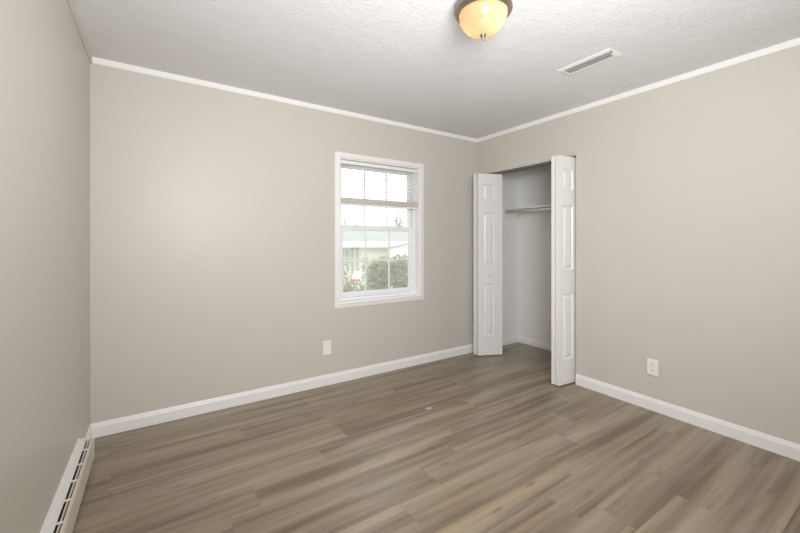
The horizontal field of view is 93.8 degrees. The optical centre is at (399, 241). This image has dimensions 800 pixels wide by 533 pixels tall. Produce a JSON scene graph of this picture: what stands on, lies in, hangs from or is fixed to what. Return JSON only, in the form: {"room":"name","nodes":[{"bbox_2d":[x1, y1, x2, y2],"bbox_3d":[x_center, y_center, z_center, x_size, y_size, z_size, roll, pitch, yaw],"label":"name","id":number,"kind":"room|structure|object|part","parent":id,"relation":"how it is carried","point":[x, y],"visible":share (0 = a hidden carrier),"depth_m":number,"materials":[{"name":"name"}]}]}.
{"room":"empty bedroom","nodes":[
{"label":"empty bedroom","id":0,"kind":"room"},
{"bbox_2d":[0,0,89,532],"bbox_3d":[-1.040,0.076,0.805,0.150,2.521,3.696,0,0,-33],"label":"wall","id":1,"kind":"structure","parent":0,"point":[45,64],"depth_m":1.38,"materials":[{"name":"beige paint"}]},
{"bbox_2d":[40,436,93,532],"bbox_3d":[-0.939,1.159,0.841,0.058,0.196,3.047,0,0,-33],"label":"baseboard heater","id":2,"kind":"object","parent":1,"relation":"attached to","point":[62,514],"visible":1,"depth_m":1.68,"materials":[{"name":"metal"}]},
{"bbox_3d":[-0.921,1.172,0.854,0.009,0.130,3.045,0,0,-33],"label":"panel","id":3,"kind":"part","parent":2,"relation":"part of","materials":[{"name":"metal"}]},
{"bbox_2d":[67,0,91,63],"bbox_3d":[-1.000,-1.164,0.891,0.013,0.040,3.594,0,0,-33],"label":"trim","id":4,"kind":"structure","parent":1,"relation":"attached to","point":[70,2],"depth_m":2.02,"materials":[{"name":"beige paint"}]},
{"bbox_2d":[85,425,92,437],"bbox_3d":[-1.868,1.211,2.230,0.014,0.092,0.375,0,0,-33],"label":"baseboard","id":5,"kind":"structure","parent":1,"relation":"attached to","point":[90,429],"depth_m":2.33,"materials":[{"name":"white paint"}]},
{"bbox_2d":[90,57,476,423],"bbox_3d":[-0.587,0.076,3.406,3.746,2.521,0.153,0,0,-34],"label":"wall","id":6,"kind":"structure","parent":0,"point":[212,211],"depth_m":2.87,"materials":[{"name":"beige paint"}]},
{"bbox_2d":[90,344,472,437],"bbox_3d":[-0.544,1.211,3.351,3.456,0.092,0.014,0,0,-34],"label":"baseboard","id":7,"kind":"structure","parent":6,"relation":"attached to","point":[104,428],"depth_m":2.95,"materials":[{"name":"white paint"}]},
{"bbox_2d":[323,340,330,354],"bbox_3d":[-0.640,0.929,3.289,0.080,0.124,0.009,0,0,-34],"label":"wall plate","id":8,"kind":"object","parent":6,"relation":"attached to","point":[326,344],"visible":1,"depth_m":3.29,"materials":[{"name":"plastic"}]},
{"bbox_2d":[335,151,423,308],"bbox_3d":[-0.203,-0.106,3.660,0.992,1.402,0.153,0,0,-34],"label":"window","id":9,"kind":"structure","parent":6,"relation":"attached to","point":[414,226],"depth_m":3.72,"materials":[{"name":"white paint"}]},
{"bbox_3d":[-0.240,-0.428,3.708,0.826,0.601,0.026,0,0,-34],"label":"sash","id":10,"kind":"part","parent":9,"relation":"part of","materials":[{"name":"glass"}]},
{"bbox_3d":[-0.224,0.183,3.683,0.822,0.663,0.026,0,0,-34],"label":"sash","id":11,"kind":"part","parent":9,"relation":"part of","materials":[{"name":"white plastic"}]},
{"bbox_3d":[-0.227,-0.106,3.697,0.896,1.306,0.064,0,0,-34],"label":"frame","id":12,"kind":"part","parent":9,"relation":"part of","materials":[{"name":"white plastic"}]},
{"bbox_2d":[341,160,417,225],"bbox_3d":[-0.188,-0.447,3.639,0.872,0.600,0.044,0,0,-34],"label":"window blind","id":13,"kind":"object","parent":6,"relation":"attached to","point":[345,200],"visible":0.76,"depth_m":3.62,"materials":[{"name":"white plastic"}]},
{"bbox_3d":[-0.190,-0.346,3.642,0.866,0.018,0.026,0,0,-34],"label":"rail","id":14,"kind":"part","parent":13,"relation":"part of","materials":[{"name":"white plastic"}]},
{"bbox_3d":[0.089,-0.539,3.829,0.001,0.352,0.028,0,0,-34],"label":"ladder cord","id":15,"kind":"part","parent":13,"relation":"part of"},
{"bbox_2d":[72,342,799,532],"bbox_3d":[0.736,1.297,2.047,4.300,0.080,3.624,0,0,-34],"label":"floor","id":16,"kind":"structure","parent":0,"point":[470,442],"depth_m":2.09,"materials":[{"name":"brown wood"}]},
{"bbox_2d":[73,0,799,138],"bbox_3d":[0.700,-1.234,2.054,4.482,0.100,3.834,0,0,-34],"label":"ceiling","id":17,"kind":"structure","parent":0,"point":[411,62],"depth_m":2.25,"materials":[{"name":"white paint"}]},
{"bbox_2d":[454,0,512,40],"bbox_3d":[0.409,-1.087,1.843,0.282,0.194,0.282,0,0,-34],"label":"ceiling light","id":18,"kind":"object","parent":17,"relation":"attached to","point":[479,19],"visible":1,"depth_m":1.78,"materials":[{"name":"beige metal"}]},
{"bbox_2d":[557,48,621,75],"bbox_3d":[1.242,-1.176,2.474,0.147,0.016,0.362,0,0,-34],"label":"ceiling vent","id":19,"kind":"object","parent":17,"relation":"in","point":[608,54],"visible":1,"depth_m":2.45,"materials":[{"name":"metal"}]},
{"bbox_2d":[502,171,517,338],"bbox_3d":[1.707,0.076,3.961,0.685,2.521,1.784,0,0,-34],"label":"wall","id":20,"kind":"structure","parent":0,"point":[509,180],"depth_m":4.63,"materials":[{"name":"paint"}]},
{"bbox_2d":[502,336,518,345],"bbox_3d":[1.251,1.220,4.553,0.585,0.075,0.012,0,0,-34],"label":"baseboard","id":21,"kind":"structure","parent":20,"relation":"attached to","point":[514,339],"depth_m":4.62,"materials":[{"name":"white paint"}]},
{"bbox_2d":[502,204,550,217],"bbox_3d":[1.780,-0.349,3.987,0.334,0.103,1.541,0,0,-34],"label":"closet shelf","id":22,"kind":"object","parent":20,"relation":"attached to","point":[507,215],"visible":0.11,"depth_m":4.46,"materials":[{"name":"paint"}]},
{"bbox_2d":[503,208,550,213],"bbox_3d":[1.692,-0.358,3.917,0.036,0.036,1.522,0,0,-34],"label":"closet rod","id":23,"kind":"object","parent":22,"relation":"attached to","point":[504,212],"visible":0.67,"depth_m":4.27,"materials":[{"name":"white paint"}]},
{"bbox_2d":[518,165,550,343],"bbox_3d":[1.962,0.076,4.107,0.100,2.521,1.544,0,0,-34],"label":"wall","id":24,"kind":"structure","parent":0,"point":[534,184],"depth_m":4.52,"materials":[{"name":"paint"}]},
{"bbox_2d":[518,336,550,350],"bbox_3d":[1.918,1.220,4.071,0.012,0.075,1.532,0,0,-34],"label":"baseboard","id":25,"kind":"structure","parent":24,"relation":"attached to","point":[543,345],"depth_m":4.50,"materials":[{"name":"white paint"}]},
{"bbox_2d":[477,45,799,444],"bbox_3d":[1.950,0.076,2.806,0.198,2.521,3.694,0,0,-34],"label":"wall","id":26,"kind":"structure","parent":0,"point":[688,190],"depth_m":2.60,"materials":[{"name":"beige paint"}]},
{"bbox_2d":[483,154,575,173],"bbox_3d":[1.294,-0.776,3.837,0.138,0.008,1.160,0,0,-34],"label":"trim","id":27,"kind":"structure","parent":26,"relation":"attached to","point":[549,160],"depth_m":3.81,"materials":[{"name":"white paint"}]},
{"bbox_2d":[490,156,575,173],"bbox_3d":[1.312,-0.767,3.850,0.041,0.022,1.158,0,0,-34],"label":"track","id":28,"kind":"object","parent":26,"relation":"attached to","point":[545,163],"visible":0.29,"depth_m":3.87,"materials":[{"name":"grey metal"}]},
{"bbox_2d":[473,173,501,355],"bbox_3d":[0.979,0.246,4.185,0.287,2.022,0.211,0,0,-34],"label":"door","id":29,"kind":"structure","parent":28,"relation":"hanging from","point":[487,188],"depth_m":4.14,"materials":[{"name":"white paint"}]},
{"bbox_3d":[0.939,0.247,4.246,0.285,2.003,0.034,0,0,-40],"label":"panel","id":30,"kind":"part","parent":29,"relation":"part of","materials":[{"name":"white paint"}]},
{"bbox_2d":[551,155,575,385],"bbox_3d":[1.478,0.246,3.351,0.287,2.022,0.114,0,0,-34],"label":"door","id":31,"kind":"structure","parent":28,"relation":"hanging from","point":[563,168],"depth_m":3.29,"materials":[{"name":"white paint"}]},
{"bbox_3d":[1.460,0.247,3.377,0.285,2.003,0.034,0,0,-37],"label":"panel","id":32,"kind":"part","parent":31,"relation":"part of","materials":[{"name":"white paint"}]},
{"bbox_2d":[477,37,799,142],"bbox_3d":[1.882,-1.164,2.821,0.013,0.040,3.594,0,0,-34],"label":"trim","id":33,"kind":"structure","parent":26,"relation":"attached to","point":[795,42],"depth_m":2.73,"materials":[{"name":"white paint"}]},
{"bbox_2d":[647,358,658,376],"bbox_3d":[1.886,0.937,2.796,0.009,0.120,0.078,0,0,-33],"label":"duplex outlet","id":34,"kind":"object","parent":26,"relation":"attached to","point":[652,365],"visible":1,"depth_m":2.79,"materials":[{"name":"plastic"}]},
{"bbox_2d":[576,374,799,460],"bbox_3d":[2.195,1.211,2.302,0.014,0.092,2.385,0,0,-32],"label":"baseboard","id":35,"kind":"structure","parent":26,"relation":"attached to","point":[773,444],"depth_m":2.54,"materials":[{"name":"white paint"}]},
{"label":"outside","id":36,"kind":"structure","parent":0,"visible":0},
{"bbox_3d":[-17.681,2.107,44.388,100.000,0.200,86.556,0,0,-34],"label":"ground","id":37,"kind":"structure","parent":36,"visible":0},
{"bbox_2d":[343,208,357,224],"bbox_3d":[-4.665,-0.490,32.016,2.367,5.002,1.633,0,0,-25],"label":"tree","id":38,"kind":"object","parent":37,"relation":"on","point":[344,216],"visible":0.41,"depth_m":32.17,"materials":[{"name":"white plant"}]},
{"bbox_2d":[343,258,371,291],"bbox_3d":[-0.737,1.120,5.717,0.832,1.780,0.578,0,0,-34],"label":"shrub","id":39,"kind":"object","parent":37,"relation":"on","point":[348,287],"visible":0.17,"depth_m":5.72,"materials":[{"name":"green plant"}]},
{"bbox_2d":[343,230,407,285],"bbox_3d":[-3.522,0.678,20.100,14.300,2.657,8.800,0,0,0],"label":"house","id":40,"kind":"structure","parent":37,"relation":"on","point":[353,241],"depth_m":17.00,"materials":[{"name":"beige"}]},
{"bbox_2d":[350,258,407,289],"bbox_3d":[0.468,1.307,13.600,4.292,1.400,1.800,0,0,4],"label":"car","id":41,"kind":"object","parent":37,"relation":"on","point":[357,275],"visible":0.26,"depth_m":12.88,"materials":[{"name":"white paint"}]},
{"bbox_2d":[366,254,407,289],"bbox_3d":[-0.187,1.118,7.410,1.122,1.784,0.868,0,0,-34],"label":"shrub","id":42,"kind":"object","parent":37,"relation":"on","point":[380,281],"visible":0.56,"depth_m":7.25,"materials":[{"name":"green plant"}]},
{"bbox_2d":[379,208,405,225],"bbox_3d":[-0.495,-0.465,29.824,3.430,4.953,2.020,0,0,-34],"label":"tree","id":43,"kind":"object","parent":37,"relation":"on","point":[401,215],"visible":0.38,"depth_m":29.88,"materials":[{"name":"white plant"}]}
]}

